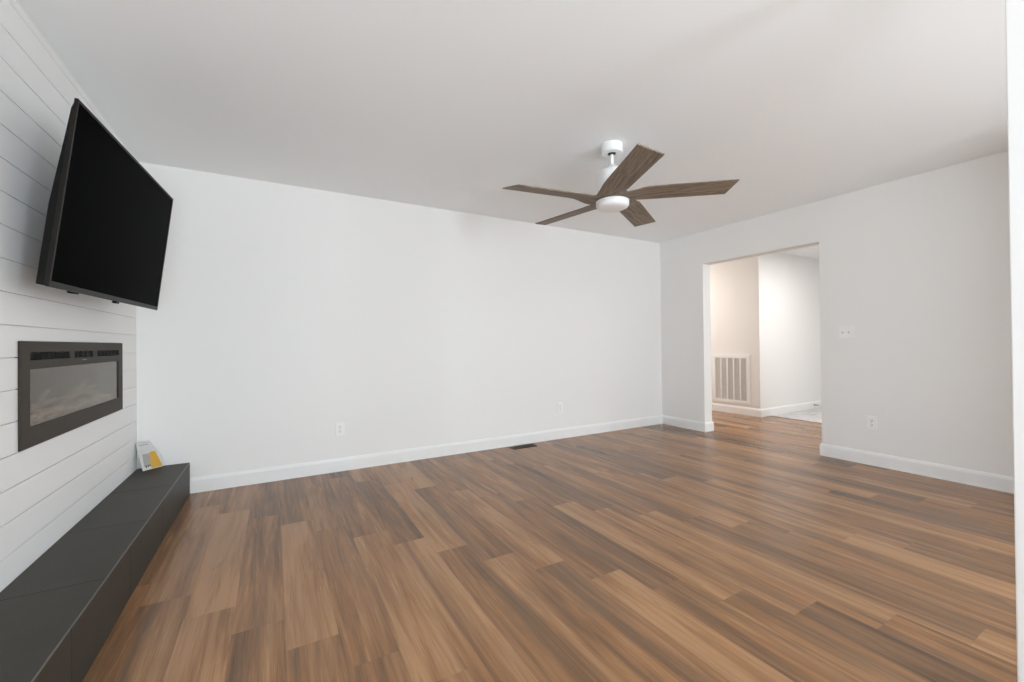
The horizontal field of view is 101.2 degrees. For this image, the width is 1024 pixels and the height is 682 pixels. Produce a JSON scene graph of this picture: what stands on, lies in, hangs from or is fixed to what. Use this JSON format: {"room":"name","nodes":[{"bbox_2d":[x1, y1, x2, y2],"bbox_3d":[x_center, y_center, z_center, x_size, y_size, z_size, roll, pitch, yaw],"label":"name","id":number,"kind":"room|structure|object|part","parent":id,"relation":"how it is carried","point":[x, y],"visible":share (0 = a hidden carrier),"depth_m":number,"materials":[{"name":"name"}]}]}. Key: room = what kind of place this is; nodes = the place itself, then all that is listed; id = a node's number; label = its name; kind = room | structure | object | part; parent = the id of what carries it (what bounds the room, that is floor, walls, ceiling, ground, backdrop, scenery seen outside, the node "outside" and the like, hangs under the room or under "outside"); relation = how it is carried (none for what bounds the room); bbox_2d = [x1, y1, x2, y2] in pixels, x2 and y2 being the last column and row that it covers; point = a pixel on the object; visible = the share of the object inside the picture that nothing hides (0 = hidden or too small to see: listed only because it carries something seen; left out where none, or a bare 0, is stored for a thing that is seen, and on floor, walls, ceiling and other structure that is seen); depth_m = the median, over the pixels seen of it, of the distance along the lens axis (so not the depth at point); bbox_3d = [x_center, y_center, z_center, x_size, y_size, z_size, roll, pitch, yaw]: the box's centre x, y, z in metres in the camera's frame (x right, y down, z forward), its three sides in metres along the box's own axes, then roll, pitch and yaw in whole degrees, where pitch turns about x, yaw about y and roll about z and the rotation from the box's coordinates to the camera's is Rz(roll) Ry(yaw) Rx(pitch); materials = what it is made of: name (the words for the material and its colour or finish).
{"room":"living room","nodes":[
{"label":"living room","id":0,"kind":"room"},
{"bbox_2d":[0,0,136,591],"bbox_3d":[-0.968,-0.114,-0.228,0.200,2.440,7.356,0,0,-30],"label":"wall","id":1,"kind":"structure","parent":0,"point":[47,487],"depth_m":1.75,"materials":[{"name":"white paint"}]},
{"bbox_2d":[15,341,122,451],"bbox_3d":[-2.260,0.219,2.129,0.143,0.425,1.262,0,0,-30],"label":"electric fireplace","id":2,"kind":"object","parent":1,"relation":"attached to","point":[63,387],"visible":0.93,"depth_m":1.96,"materials":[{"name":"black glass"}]},
{"bbox_2d":[30,352,68,359],"bbox_3d":[-2.031,0.063,1.846,0.010,0.030,0.379,0,0,-30],"label":"air vent","id":3,"kind":"object","parent":2,"relation":"attached to","point":[42,354],"depth_m":1.85,"materials":[{"name":"black plastic"}]},
{"bbox_3d":[-2.203,0.235,2.158,0.004,0.229,1.101,0,0,-30],"label":"glass","id":4,"kind":"part","parent":2,"relation":"part of","materials":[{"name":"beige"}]},
{"bbox_2d":[74,351,91,356],"bbox_3d":[-2.208,0.067,2.158,0.010,0.030,0.253,0,0,-30],"label":"air vent","id":5,"kind":"object","parent":2,"relation":"attached to","point":[76,353],"depth_m":2.16,"materials":[{"name":"black plastic"}]},
{"bbox_2d":[97,350,115,355],"bbox_3d":[-2.391,0.071,2.481,0.010,0.030,0.370,0,0,-30],"label":"air vent","id":6,"kind":"object","parent":2,"relation":"attached to","point":[103,352],"depth_m":2.47,"materials":[{"name":"black plastic"}]},
{"bbox_2d":[36,98,172,309],"bbox_3d":[-2.029,-0.554,2.092,0.270,0.730,1.233,0,0,-26],"label":"television","id":7,"kind":"object","parent":1,"relation":"attached to","point":[107,223],"visible":1,"depth_m":1.87,"materials":[{"name":"black plastic"}]},
{"bbox_2d":[136,162,661,477],"bbox_3d":[-0.395,-0.089,4.394,5.758,2.440,0.120,0,0,-30],"label":"wall","id":8,"kind":"structure","parent":0,"point":[285,315],"depth_m":3.82,"materials":[{"name":"white paint"}]},
{"bbox_2d":[336,422,343,435],"bbox_3d":[-1.504,0.770,3.680,0.072,0.116,0.009,0,0,-30],"label":"wall outlet","id":9,"kind":"object","parent":8,"relation":"attached to","point":[339,426],"visible":1,"depth_m":3.68,"materials":[{"name":"white plastic"}]},
{"bbox_2d":[190,415,661,493],"bbox_3d":[-0.192,1.072,4.418,5.114,0.114,0.014,0,0,-30],"label":"baseboard","id":10,"kind":"structure","parent":8,"relation":"attached to","point":[263,475],"depth_m":3.89,"materials":[{"name":"white paint"}]},
{"bbox_2d":[557,402,562,412],"bbox_3d":[0.553,0.767,4.847,0.072,0.116,0.009,0,0,-30],"label":"wall outlet","id":11,"kind":"object","parent":8,"relation":"attached to","point":[559,405],"visible":1,"depth_m":4.84,"materials":[{"name":"white plastic"}]},
{"bbox_2d":[16,0,1007,258],"bbox_3d":[2.794,-1.400,3.212,10.154,0.100,9.800,0,0,-30],"label":"ceiling","id":12,"kind":"structure","parent":0,"point":[440,104],"depth_m":2.25,"materials":[{"name":"white paint"}]},
{"bbox_2d":[502,140,739,226],"bbox_3d":[0.646,-1.110,2.898,1.454,0.439,1.426,0,0,-30],"label":"ceiling fan","id":13,"kind":"object","parent":12,"relation":"hanging from","point":[613,181],"visible":1,"depth_m":2.74,"materials":[{"name":"brown wood"}]},
{"bbox_3d":[0.295,-0.963,2.745,0.708,0.041,0.162,0,0,-24],"label":"blade","id":14,"kind":"part","parent":13,"relation":"part of","materials":[{"name":"brown wood"}]},
{"bbox_3d":[0.455,-0.962,3.190,0.162,0.041,0.708,0,0,-42],"label":"blade","id":15,"kind":"part","parent":13,"relation":"part of","materials":[{"name":"brown wood"}]},
{"bbox_3d":[0.669,-0.969,2.455,0.162,0.041,0.708,-1,0,-6],"label":"blade","id":16,"kind":"part","parent":13,"relation":"part of","materials":[{"name":"brown wood"}]},
{"bbox_3d":[0.928,-0.967,3.176,0.162,0.041,0.708,-1,0,30],"label":"blade","id":17,"kind":"part","parent":13,"relation":"part of","materials":[{"name":"brown wood"}]},
{"bbox_3d":[1.060,-0.971,2.721,0.708,0.041,0.162,-1,0,12],"label":"blade","id":18,"kind":"part","parent":13,"relation":"part of","materials":[{"name":"brown wood"}]},
{"bbox_2d":[82,407,1016,681],"bbox_3d":[2.842,1.117,3.208,10.104,0.065,9.800,0,0,-30],"label":"floor","id":19,"kind":"structure","parent":0,"point":[739,550],"depth_m":2.01,"materials":[{"name":"brown wood"}]},
{"bbox_2d":[0,462,189,681],"bbox_3d":[-1.687,1.010,1.563,0.302,0.231,3.505,0,0,-30],"label":"hearth","id":20,"kind":"object","parent":19,"relation":"on","point":[56,617],"visible":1,"depth_m":1.60,"materials":[{"name":"black tile"}]},
{"bbox_2d":[135,440,164,470],"bbox_3d":[-2.596,0.814,3.020,0.081,0.198,0.142,-1,0,19],"label":"booklet","id":21,"kind":"object","parent":20,"relation":"on","point":[149,455],"visible":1,"depth_m":3.01,"materials":[{"name":"white paper"}]},
{"bbox_2d":[509,444,536,448],"bbox_3d":[0.120,1.123,4.480,0.290,0.005,0.104,0,0,-30],"label":"floor vent","id":22,"kind":"object","parent":19,"relation":"in","point":[526,445],"visible":1,"depth_m":4.47,"materials":[{"name":"brown"}]},
{"bbox_2d":[1005,0,1023,681],"bbox_3d":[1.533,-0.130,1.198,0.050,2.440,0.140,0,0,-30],"label":"wall","id":23,"kind":"structure","parent":19,"relation":"on","point":[1014,9],"depth_m":1.24,"materials":[{"name":"white paint"}]},
{"bbox_2d":[710,252,820,408],"bbox_3d":[4.175,-0.114,7.962,2.880,2.440,2.670,0,0,-30],"label":"wall","id":24,"kind":"structure","parent":0,"point":[766,308],"depth_m":6.44,"materials":[{"name":"white paint"}]},
{"bbox_2d":[712,355,750,404],"bbox_3d":[3.362,0.580,6.468,0.016,0.734,0.612,0,0,-30],"label":"air vent","id":25,"kind":"object","parent":24,"relation":"in","point":[731,379],"visible":1,"depth_m":6.45,"materials":[{"name":"white metal"}]},
{"bbox_3d":[3.259,0.582,6.650,0.010,0.629,0.082,0,0,-30],"label":"louver panel","id":26,"kind":"part","parent":25,"relation":"part of","materials":[{"name":"white metal"}]},
{"bbox_3d":[3.311,0.581,6.559,0.010,0.629,0.082,0,0,-30],"label":"louver panel","id":27,"kind":"part","parent":25,"relation":"part of","materials":[{"name":"white metal"}]},
{"bbox_3d":[3.362,0.580,6.468,0.010,0.629,0.082,0,0,-30],"label":"louver panel","id":28,"kind":"part","parent":25,"relation":"part of","materials":[{"name":"white metal"}]},
{"bbox_3d":[3.413,0.579,6.377,0.010,0.629,0.082,0,0,-30],"label":"louver panel","id":29,"kind":"part","parent":25,"relation":"part of","materials":[{"name":"white metal"}]},
{"bbox_3d":[3.465,0.577,6.287,0.010,0.629,0.082,0,0,-30],"label":"louver panel","id":30,"kind":"part","parent":25,"relation":"part of","materials":[{"name":"white metal"}]},
{"bbox_2d":[712,400,821,416],"bbox_3d":[4.184,1.049,7.945,2.894,0.114,2.684,0,0,-30],"label":"baseboard","id":31,"kind":"structure","parent":24,"relation":"attached to","point":[765,412],"depth_m":6.41,"materials":[{"name":"white paint"}]},
{"bbox_2d":[660,151,1013,476],"bbox_3d":[3.339,-0.134,3.505,0.140,2.440,9.600,0,0,-30],"label":"wall","id":32,"kind":"structure","parent":0,"point":[918,266],"depth_m":3.52,"materials":[{"name":"white paint"}]},
{"bbox_2d":[662,415,713,431],"bbox_3d":[1.700,1.065,6.409,0.168,0.114,2.905,0,0,-30],"label":"baseboard","id":33,"kind":"structure","parent":32,"relation":"attached to","point":[668,420],"depth_m":5.31,"materials":[{"name":"white paint"}]},
{"bbox_2d":[838,326,852,338],"bbox_3d":[3.053,-0.079,3.851,0.017,0.116,0.116,0,0,-30],"label":"light switch","id":34,"kind":"object","parent":32,"relation":"attached to","point":[844,332],"visible":1,"depth_m":3.85,"materials":[{"name":"white plastic"}]},
{"bbox_2d":[867,416,876,429],"bbox_3d":[3.154,0.717,3.689,0.009,0.116,0.072,0,0,-30],"label":"wall outlet","id":35,"kind":"object","parent":32,"relation":"attached to","point":[871,420],"visible":1,"depth_m":3.69,"materials":[{"name":"white plastic"}]},
{"bbox_2d":[820,443,1013,493],"bbox_3d":[3.493,1.026,3.247,0.168,0.114,1.905,0,0,-30],"label":"baseboard","id":36,"kind":"structure","parent":32,"relation":"attached to","point":[992,481],"depth_m":3.38,"materials":[{"name":"white paint"}]}
]}

